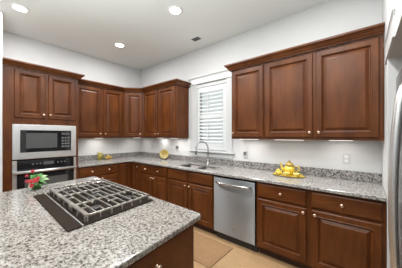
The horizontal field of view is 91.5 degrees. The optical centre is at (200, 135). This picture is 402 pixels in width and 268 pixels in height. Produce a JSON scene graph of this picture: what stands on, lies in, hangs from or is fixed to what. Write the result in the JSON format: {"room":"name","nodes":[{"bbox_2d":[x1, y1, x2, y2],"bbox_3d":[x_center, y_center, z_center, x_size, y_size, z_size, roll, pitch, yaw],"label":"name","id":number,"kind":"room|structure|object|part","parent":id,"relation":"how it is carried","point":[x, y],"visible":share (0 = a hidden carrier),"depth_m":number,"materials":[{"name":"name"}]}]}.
{"room":"kitchen","nodes":[
{"label":"kitchen","id":0,"kind":"room"},
{"bbox_2d":[0,11,1,192],"bbox_3d":[-2.901,-0.107,2.732,0.665,3.050,0.122,0,0,40],"label":"wall","id":1,"kind":"structure","parent":0,"point":[0,11],"depth_m":2.55,"materials":[{"name":"white paint"}]},
{"bbox_2d":[2,30,140,155],"bbox_3d":[-3.127,-0.107,3.075,0.120,3.050,4.900,0,0,40],"label":"wall","id":2,"kind":"structure","parent":0,"point":[14,46],"depth_m":3.93,"materials":[{"name":"paint"}]},
{"bbox_2d":[78,84,123,137],"bbox_3d":[-2.079,-0.447,3.942,0.380,0.990,0.983,0,0,40],"label":"upper cabinet","id":3,"kind":"object","parent":2,"relation":"attached to","point":[100,110],"visible":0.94,"depth_m":3.83,"materials":[{"name":"brown wood"}]},
{"bbox_3d":[-2.100,-0.450,3.680,0.024,0.940,0.445,0,0,40],"label":"door","id":4,"kind":"part","parent":3,"relation":"part of","materials":[{"name":"brown wood"}]},
{"bbox_3d":[-1.805,-0.450,4.036,0.024,0.940,0.410,0,0,40],"label":"door","id":5,"kind":"part","parent":3,"relation":"part of","materials":[{"name":"brown wood"}]},
{"bbox_2d":[0,0,329,70],"bbox_3d":[-0.697,-1.682,1.148,6.320,0.100,5.040,0,0,40],"label":"ceiling","id":6,"kind":"structure","parent":0,"point":[151,36],"depth_m":2.82,"materials":[{"name":"paint"}]},
{"bbox_2d":[9,3,29,12],"bbox_3d":[-2.320,-1.627,2.505,0.196,0.009,0.196,0,0,40],"label":"recessed light","id":7,"kind":"object","parent":6,"relation":"in","point":[20,8],"visible":1,"depth_m":2.50,"materials":[{"name":"white plastic"}]},
{"bbox_2d":[114,42,124,47],"bbox_3d":[-1.466,-1.627,3.525,0.196,0.009,0.196,0,0,40],"label":"recessed light","id":8,"kind":"object","parent":6,"relation":"in","point":[117,44],"visible":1,"depth_m":3.52,"materials":[{"name":"white plastic"}]},
{"bbox_2d":[168,5,182,14],"bbox_3d":[-0.337,-1.627,2.549,0.196,0.009,0.196,0,0,40],"label":"recessed light","id":9,"kind":"object","parent":6,"relation":"in","point":[174,10],"visible":1,"depth_m":2.54,"materials":[{"name":"white plastic"}]},
{"bbox_2d":[190,36,201,41],"bbox_3d":[-0.080,-1.628,3.300,0.170,0.006,0.120,0,0,40],"label":"ceiling vent","id":10,"kind":"object","parent":6,"relation":"in","point":[197,38],"visible":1,"depth_m":3.29,"materials":[{"name":"metal"}]},
{"bbox_2d":[194,226,297,267],"bbox_3d":[-0.697,1.458,1.148,6.320,0.080,5.040,0,0,40],"label":"floor","id":11,"kind":"structure","parent":0,"point":[239,256],"depth_m":2.24,"materials":[{"name":"beige tile"}]},
{"bbox_2d":[2,57,84,191],"bbox_3d":[-2.534,0.199,3.144,0.697,2.440,0.973,0,0,40],"label":"tall cabinet","id":12,"kind":"object","parent":11,"relation":"on","point":[30,96],"visible":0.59,"depth_m":2.82,"materials":[{"name":"brown wood"}]},
{"bbox_3d":[-2.449,-0.585,2.809,0.024,0.670,0.337,0,0,40],"label":"door","id":13,"kind":"part","parent":12,"relation":"part of","materials":[{"name":"brown wood"}]},
{"bbox_3d":[-2.373,-0.982,3.010,0.279,0.079,0.973,0,0,40],"label":"crown","id":14,"kind":"part","parent":12,"relation":"part of","materials":[{"name":"brown wood"}]},
{"bbox_2d":[12,124,75,159],"bbox_3d":[-2.530,0.088,3.129,0.566,0.490,0.768,0,0,40],"label":"microwave","id":15,"kind":"object","parent":12,"relation":"in","point":[28,141],"visible":0.99,"depth_m":2.90,"materials":[{"name":"metal"}]},
{"bbox_3d":[-2.372,0.082,2.899,0.026,0.314,0.452,0,0,40],"label":"door","id":16,"kind":"part","parent":15,"relation":"part of","materials":[{"name":"black glass"}]},
{"bbox_3d":[-2.176,0.082,3.135,0.026,0.314,0.157,0,0,40],"label":"control panel","id":17,"kind":"part","parent":15,"relation":"part of","materials":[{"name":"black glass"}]},
{"bbox_2d":[12,157,76,189],"bbox_3d":[-2.509,0.705,3.112,0.620,0.706,0.768,0,0,40],"label":"wall oven","id":18,"kind":"object","parent":12,"relation":"in","point":[61,169],"visible":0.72,"depth_m":2.93,"materials":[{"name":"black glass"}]},
{"bbox_3d":[-2.556,0.705,2.681,0.020,0.706,0.046,0,0,40],"label":"trim","id":19,"kind":"part","parent":18,"relation":"part of","materials":[{"name":"metal"}]},
{"bbox_3d":[-2.291,0.513,2.930,0.051,0.037,0.755,0,0,40],"label":"handle","id":20,"kind":"part","parent":18,"relation":"part of","materials":[{"name":"metal"}]},
{"bbox_3d":[-2.318,0.763,2.960,0.030,0.570,0.686,0,0,40],"label":"door","id":21,"kind":"part","parent":18,"relation":"part of","materials":[{"name":"black glass"}]},
{"bbox_3d":[-2.321,0.415,2.962,0.022,0.117,0.686,0,0,40],"label":"control panel","id":22,"kind":"part","parent":18,"relation":"part of","materials":[{"name":"black glass"}]},
{"bbox_3d":[-2.091,0.705,3.241,0.020,0.706,0.036,0,0,40],"label":"trim","id":23,"kind":"part","parent":18,"relation":"part of","materials":[{"name":"metal"}]},
{"bbox_3d":[-2.202,-0.585,3.107,0.024,0.670,0.356,0,0,40],"label":"door","id":24,"kind":"part","parent":12,"relation":"part of","materials":[{"name":"brown wood"}]},
{"bbox_2d":[78,163,117,183],"bbox_3d":[-2.063,0.978,3.745,0.656,0.880,0.698,0,0,40],"label":"base cabinet","id":25,"kind":"object","parent":11,"relation":"on","point":[109,172],"visible":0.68,"depth_m":3.58,"materials":[{"name":"brown wood"}]},
{"bbox_3d":[-1.841,0.637,3.563,0.020,0.153,0.655,0,0,40],"label":"drawer","id":26,"kind":"part","parent":25,"relation":"part of","materials":[{"name":"brown wood"}]},
{"bbox_3d":[-1.732,1.016,3.692,0.024,0.555,0.318,0,0,40],"label":"door","id":27,"kind":"part","parent":25,"relation":"part of","materials":[{"name":"brown wood"}]},
{"bbox_2d":[118,162,140,190],"bbox_3d":[-1.446,0.978,4.276,0.926,0.880,0.901,0,0,40],"label":"base cabinet","id":28,"kind":"object","parent":11,"relation":"on","point":[129,173],"visible":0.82,"depth_m":3.94,"materials":[{"name":"brown wood"}]},
{"bbox_3d":[-1.527,0.927,3.940,0.024,0.733,0.258,0,0,40],"label":"door","id":29,"kind":"part","parent":28,"relation":"part of","materials":[{"name":"brown wood"}]},
{"bbox_3d":[-1.326,0.927,3.961,0.245,0.733,0.024,0,0,40],"label":"door","id":30,"kind":"part","parent":28,"relation":"part of","materials":[{"name":"brown wood"}]},
{"bbox_2d":[78,152,386,201],"bbox_3d":[-0.313,0.470,2.878,4.456,0.134,1.603,0,0,40],"label":"countertop","id":31,"kind":"structure","parent":28,"relation":"on","point":[367,185],"depth_m":2.52,"materials":[{"name":"stone"}]},
{"bbox_2d":[97,153,103,159],"bbox_3d":[-2.073,0.425,4.034,0.123,0.159,0.103,0,0,3],"label":"pitcher","id":32,"kind":"object","parent":31,"relation":"on","point":[99,157],"visible":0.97,"depth_m":4.00,"materials":[{"name":"yellow ceramic"}]},
{"bbox_2d":[183,165,214,169],"bbox_3d":[-0.043,0.629,3.231,0.687,0.182,0.362,0,0,40],"label":"sink","id":33,"kind":"object","parent":31,"relation":"in","point":[190,166],"visible":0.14,"depth_m":3.43,"materials":[{"name":"metal"}]},
{"bbox_3d":[-0.177,0.629,3.342,0.339,0.182,0.362,0,0,40],"label":"bowl","id":34,"kind":"part","parent":33,"relation":"part of","materials":[{"name":"metal"}]},
{"bbox_3d":[0.093,0.629,3.118,0.334,0.182,0.362,0,0,40],"label":"bowl","id":35,"kind":"part","parent":33,"relation":"part of","materials":[{"name":"metal"}]},
{"bbox_2d":[195,141,211,164],"bbox_3d":[0.028,0.301,3.367,0.297,0.406,0.109,0,0,-17],"label":"faucet","id":36,"kind":"object","parent":31,"relation":"on","point":[208,160],"visible":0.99,"depth_m":3.40,"materials":[{"name":"metal"}]},
{"bbox_3d":[0.018,0.254,3.359,0.266,0.311,0.019,0,0,-33],"label":"spout","id":37,"kind":"part","parent":36,"relation":"part of","materials":[{"name":"metal"}]},
{"bbox_2d":[273,172,304,177],"bbox_3d":[1.093,0.496,2.450,0.387,0.015,0.236,0,0,40],"label":"serving platter","id":38,"kind":"object","parent":31,"relation":"on","point":[274,173],"visible":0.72,"depth_m":2.41,"materials":[{"name":"yellow ceramic"}]},
{"bbox_3d":[1.093,0.497,2.450,0.381,0.013,0.230,0,0,40],"label":"dish","id":39,"kind":"part","parent":38,"relation":"part of","materials":[{"name":"yellow ceramic"}]},
{"bbox_2d":[280,160,299,174],"bbox_3d":[1.127,0.407,2.499,0.142,0.183,0.218,0,0,-16],"label":"teapot","id":40,"kind":"object","parent":38,"relation":"on","point":[288,167],"visible":0.94,"depth_m":2.46,"materials":[{"name":"yellow ceramic"}]},
{"bbox_3d":[1.127,0.350,2.499,0.107,0.069,0.107,0,0,44],"label":"lid","id":41,"kind":"part","parent":40,"relation":"part of","materials":[{"name":"yellow ceramic"}]},
{"bbox_3d":[-0.772,0.418,4.120,0.112,0.171,0.137,0,0,1],"label":"plate stand","id":42,"kind":"object","parent":31,"relation":"on","visible":0},
{"bbox_2d":[159,149,168,158],"bbox_3d":[-0.773,0.386,4.096,0.196,0.191,0.051,0,0,3],"label":"decorative plate","id":43,"kind":"object","parent":42,"relation":"on","point":[163,153],"visible":1,"depth_m":4.10,"materials":[{"name":"yellow ceramic"}]},
{"bbox_2d":[141,163,167,201],"bbox_3d":[-0.703,0.978,3.818,0.796,0.880,0.656,0,0,40],"label":"base cabinet","id":44,"kind":"object","parent":11,"relation":"on","point":[154,179],"visible":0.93,"depth_m":3.54,"materials":[{"name":"brown wood"}]},
{"bbox_3d":[-1.032,1.016,3.715,0.365,0.555,0.024,0,0,40],"label":"door","id":45,"kind":"part","parent":44,"relation":"part of","materials":[{"name":"brown wood"}]},
{"bbox_3d":[-0.882,0.637,3.594,0.750,0.153,0.020,0,0,40],"label":"drawer","id":46,"kind":"part","parent":44,"relation":"part of","materials":[{"name":"brown wood"}]},
{"bbox_3d":[-0.737,1.016,3.470,0.368,0.555,0.024,0,0,40],"label":"door","id":47,"kind":"part","parent":44,"relation":"part of","materials":[{"name":"brown wood"}]},
{"bbox_2d":[127,224,193,267],"bbox_3d":[-1.078,0.978,1.190,1.840,0.882,1.495,0,0,40],"label":"kitchen island","id":48,"kind":"object","parent":11,"relation":"on","point":[177,252],"visible":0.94,"depth_m":1.07,"materials":[{"name":"brown wood"}]},
{"bbox_2d":[0,177,200,267],"bbox_3d":[-1.140,0.520,1.109,1.972,0.032,1.792,0,0,40],"label":"island countertop","id":49,"kind":"structure","parent":48,"relation":"on","point":[30,237],"depth_m":1.01,"materials":[{"name":"stone"}]},
{"bbox_2d":[25,169,49,188],"bbox_3d":[-1.547,0.409,1.847,0.192,0.189,0.192,0,0,40],"label":"flower arrangement","id":50,"kind":"object","parent":49,"relation":"on","point":[36,180],"visible":1,"depth_m":1.82,"materials":[{"name":"green plant"}]},
{"bbox_2d":[34,179,152,231],"bbox_3d":[-0.875,0.478,1.566,0.984,0.052,0.616,0,0,40],"label":"gas cooktop","id":51,"kind":"object","parent":49,"relation":"in","point":[73,208],"visible":1,"depth_m":1.42,"materials":[{"name":"metal"}]},
{"bbox_2d":[168,165,216,234],"bbox_3d":[-0.018,0.978,3.249,0.978,0.880,0.656,0,0,40],"label":"base cabinet","id":52,"kind":"object","parent":11,"relation":"on","point":[191,190],"visible":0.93,"depth_m":2.93,"materials":[{"name":"brown wood"}]},
{"bbox_3d":[-0.386,0.637,3.182,0.450,0.153,0.020,0,0,40],"label":"drawer","id":53,"kind":"part","parent":52,"relation":"part of","materials":[{"name":"brown wood"}]},
{"bbox_3d":[-0.387,1.016,3.180,0.450,0.555,0.024,0,0,40],"label":"door","id":54,"kind":"part","parent":52,"relation":"part of","materials":[{"name":"brown wood"}]},
{"bbox_3d":[-0.016,1.016,2.872,0.459,0.555,0.024,0,0,40],"label":"door","id":55,"kind":"part","parent":52,"relation":"part of","materials":[{"name":"brown wood"}]},
{"bbox_3d":[-0.015,0.637,2.873,0.459,0.153,0.020,0,0,40],"label":"drawer","id":56,"kind":"part","parent":52,"relation":"part of","materials":[{"name":"brown wood"}]},
{"bbox_2d":[194,232,232,267],"bbox_3d":[-0.315,1.413,2.735,1.460,0.010,0.490,0,0,40],"label":"floor mat","id":57,"kind":"object","parent":11,"relation":"on","point":[208,251],"visible":0.46,"depth_m":2.40,"materials":[{"name":"beige fabric"}]},
{"bbox_2d":[214,175,257,251],"bbox_3d":[0.579,0.982,2.716,0.600,0.872,0.676,0,0,40],"label":"dishwasher","id":58,"kind":"object","parent":11,"relation":"on","point":[235,199],"visible":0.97,"depth_m":2.48,"materials":[{"name":"metal"}]},
{"bbox_3d":[0.385,0.628,2.482,0.529,0.029,0.070,0,0,40],"label":"handle","id":59,"kind":"part","parent":58,"relation":"part of","materials":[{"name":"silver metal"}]},
{"bbox_3d":[0.458,1.374,2.570,0.600,0.090,0.015,0,0,40],"label":"kick plate","id":60,"kind":"part","parent":58,"relation":"part of","materials":[{"name":"metal"}]},
{"bbox_2d":[257,182,310,267],"bbox_3d":[1.051,0.978,2.362,0.553,0.880,0.656,0,0,40],"label":"base cabinet","id":61,"kind":"object","parent":11,"relation":"on","point":[282,211],"visible":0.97,"depth_m":2.12,"materials":[{"name":"brown wood"}]},
{"bbox_3d":[0.868,0.637,2.140,0.513,0.153,0.020,0,0,40],"label":"drawer","id":62,"kind":"part","parent":61,"relation":"part of","materials":[{"name":"brown wood"}]},
{"bbox_3d":[0.867,1.016,2.139,0.513,0.555,0.024,0,0,40],"label":"door","id":63,"kind":"part","parent":61,"relation":"part of","materials":[{"name":"brown wood"}]},
{"bbox_2d":[309,190,385,267],"bbox_3d":[1.483,0.978,2.003,0.565,0.880,0.656,0,0,40],"label":"base cabinet","id":64,"kind":"object","parent":11,"relation":"on","point":[345,231],"visible":0.99,"depth_m":1.77,"materials":[{"name":"brown wood"}]},
{"bbox_3d":[1.300,0.637,1.782,0.517,0.153,0.020,0,0,40],"label":"drawer","id":65,"kind":"part","parent":64,"relation":"part of","materials":[{"name":"brown wood"}]},
{"bbox_3d":[1.299,1.016,1.780,0.517,0.555,0.024,0,0,40],"label":"door","id":66,"kind":"part","parent":64,"relation":"part of","materials":[{"name":"brown wood"}]},
{"bbox_2d":[388,68,401,267],"bbox_3d":[1.424,0.483,0.927,0.774,1.870,0.986,0,0,40],"label":"refrigerator","id":67,"kind":"object","parent":11,"relation":"on","point":[395,150],"visible":1,"depth_m":1.12,"materials":[{"name":"metal"}]},
{"bbox_3d":[1.361,0.458,1.302,0.047,1.820,0.490,0,0,40],"label":"door","id":68,"kind":"part","parent":67,"relation":"part of","materials":[{"name":"metal"}]},
{"bbox_2d":[141,0,381,183],"bbox_3d":[0.545,-0.107,3.301,5.480,3.050,0.140,0,0,40],"label":"wall","id":69,"kind":"structure","parent":0,"point":[330,18],"depth_m":2.71,"materials":[{"name":"paint"}]},
{"bbox_2d":[124,92,143,137],"bbox_3d":[-1.475,-0.447,4.485,0.616,0.990,0.616,0,0,40],"label":"upper cabinet","id":70,"kind":"object","parent":69,"relation":"attached to","point":[133,101],"visible":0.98,"depth_m":4.24,"materials":[{"name":"brown wood"}]},
{"bbox_2d":[144,84,188,137],"bbox_3d":[-0.761,-0.447,4.046,1.036,0.990,0.380,0,0,40],"label":"upper cabinet","id":71,"kind":"object","parent":69,"relation":"attached to","point":[166,109],"visible":1,"depth_m":3.79,"materials":[{"name":"brown wood"}]},
{"bbox_2d":[78,78,190,91],"bbox_3d":[-1.241,-0.982,3.867,2.118,0.079,0.808,0,0,-2],"label":"crown molding","id":72,"kind":"structure","parent":71,"relation":"attached to","point":[81,81],"depth_m":3.81,"materials":[{"name":"brown wood"}]},
{"bbox_3d":[-1.061,-0.450,4.099,0.450,0.940,0.024,0,0,40],"label":"door","id":73,"kind":"part","parent":71,"relation":"part of","materials":[{"name":"brown wood"}]},
{"bbox_3d":[-0.672,-0.450,3.776,0.490,0.940,0.024,0,0,40],"label":"door","id":74,"kind":"part","parent":71,"relation":"part of","materials":[{"name":"brown wood"}]},
{"bbox_2d":[187,69,234,158],"bbox_3d":[0.199,-0.360,3.550,1.074,1.487,0.190,0,0,40],"label":"window","id":75,"kind":"structure","parent":69,"relation":"in","point":[226,74],"depth_m":3.53,"materials":[{"name":"white paint"}]},
{"bbox_2d":[197,83,225,150],"bbox_3d":[0.184,-0.318,3.532,0.648,1.152,0.074,0,0,40],"label":"plantation shutter","id":76,"kind":"object","parent":75,"relation":"attached to","point":[212,146],"visible":0.91,"depth_m":3.52,"materials":[{"name":"white paint"}]},
{"bbox_3d":[0.162,0.291,3.506,0.990,0.025,0.075,0,0,40],"label":"sill","id":77,"kind":"part","parent":75,"relation":"part of","materials":[{"name":"white paint"}]},
{"bbox_3d":[0.239,-0.319,3.598,0.590,1.075,0.005,0,0,40],"label":"pane","id":78,"kind":"part","parent":75,"relation":"part of","materials":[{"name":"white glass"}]},
{"bbox_2d":[78,152,381,182],"bbox_3d":[-0.313,0.453,2.878,4.456,0.102,1.603,0,0,40],"label":"backsplash","id":79,"kind":"structure","parent":69,"relation":"attached to","point":[323,172],"depth_m":2.88,"materials":[{"name":"stone"}]},
{"bbox_2d":[232,63,263,138],"bbox_3d":[0.724,-0.447,2.812,0.484,0.990,0.380,0,0,40],"label":"upper cabinet","id":80,"kind":"object","parent":69,"relation":"attached to","point":[247,83],"visible":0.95,"depth_m":2.67,"materials":[{"name":"brown wood"}]},
{"bbox_2d":[264,34,383,140],"bbox_3d":[1.351,-0.447,2.292,1.139,0.990,0.380,0,0,40],"label":"upper cabinet","id":81,"kind":"object","parent":69,"relation":"attached to","point":[335,92],"visible":1,"depth_m":2.08,"materials":[{"name":"brown wood"}]},
{"bbox_3d":[1.038,-0.450,2.355,0.540,0.940,0.024,0,0,40],"label":"door","id":82,"kind":"part","parent":81,"relation":"part of","materials":[{"name":"brown wood"}]},
{"bbox_2d":[224,22,384,71],"bbox_3d":[1.124,-0.982,2.462,1.710,0.079,0.410,0,0,40],"label":"crown molding","id":83,"kind":"structure","parent":81,"relation":"attached to","point":[377,29],"depth_m":2.13,"materials":[{"name":"brown wood"}]},
{"bbox_3d":[1.469,-0.450,1.997,0.520,0.940,0.024,0,0,40],"label":"door","id":84,"kind":"part","parent":81,"relation":"part of","materials":[{"name":"brown wood"}]},
{"bbox_2d":[343,154,349,163],"bbox_3d":[1.680,0.268,2.261,0.072,0.116,0.010,0,0,40],"label":"outlet","id":85,"kind":"object","parent":69,"relation":"attached to","point":[346,157],"visible":1,"depth_m":2.26,"materials":[{"name":"plastic"}]},
{"bbox_2d":[382,0,401,267],"bbox_3d":[1.681,-0.107,1.084,0.900,3.050,1.820,0,0,40],"label":"wall","id":86,"kind":"structure","parent":0,"point":[395,56],"depth_m":1.53,"materials":[{"name":"paint"}]},
{"bbox_2d":[387,58,387,267],"bbox_3d":[1.487,0.404,1.560,0.006,2.029,0.033,0,0,40],"label":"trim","id":87,"kind":"structure","parent":86,"relation":"attached to","point":[387,58],"depth_m":1.55,"materials":[{"name":"white paint"}]},
{"bbox_2d":[384,13,394,64],"bbox_3d":[1.400,-0.684,1.460,0.012,0.145,0.640,0,0,40],"label":"trim","id":88,"kind":"structure","parent":86,"relation":"attached to","point":[391,35],"depth_m":1.35,"materials":[{"name":"white paint"}]},
{"bbox_2d":[384,7,394,47],"bbox_3d":[1.393,-0.772,1.454,0.015,0.030,0.660,0,0,40],"label":"trim","id":89,"kind":"structure","parent":86,"relation":"attached to","point":[393,8],"depth_m":1.36,"materials":[{"name":"white paint"}]}
]}

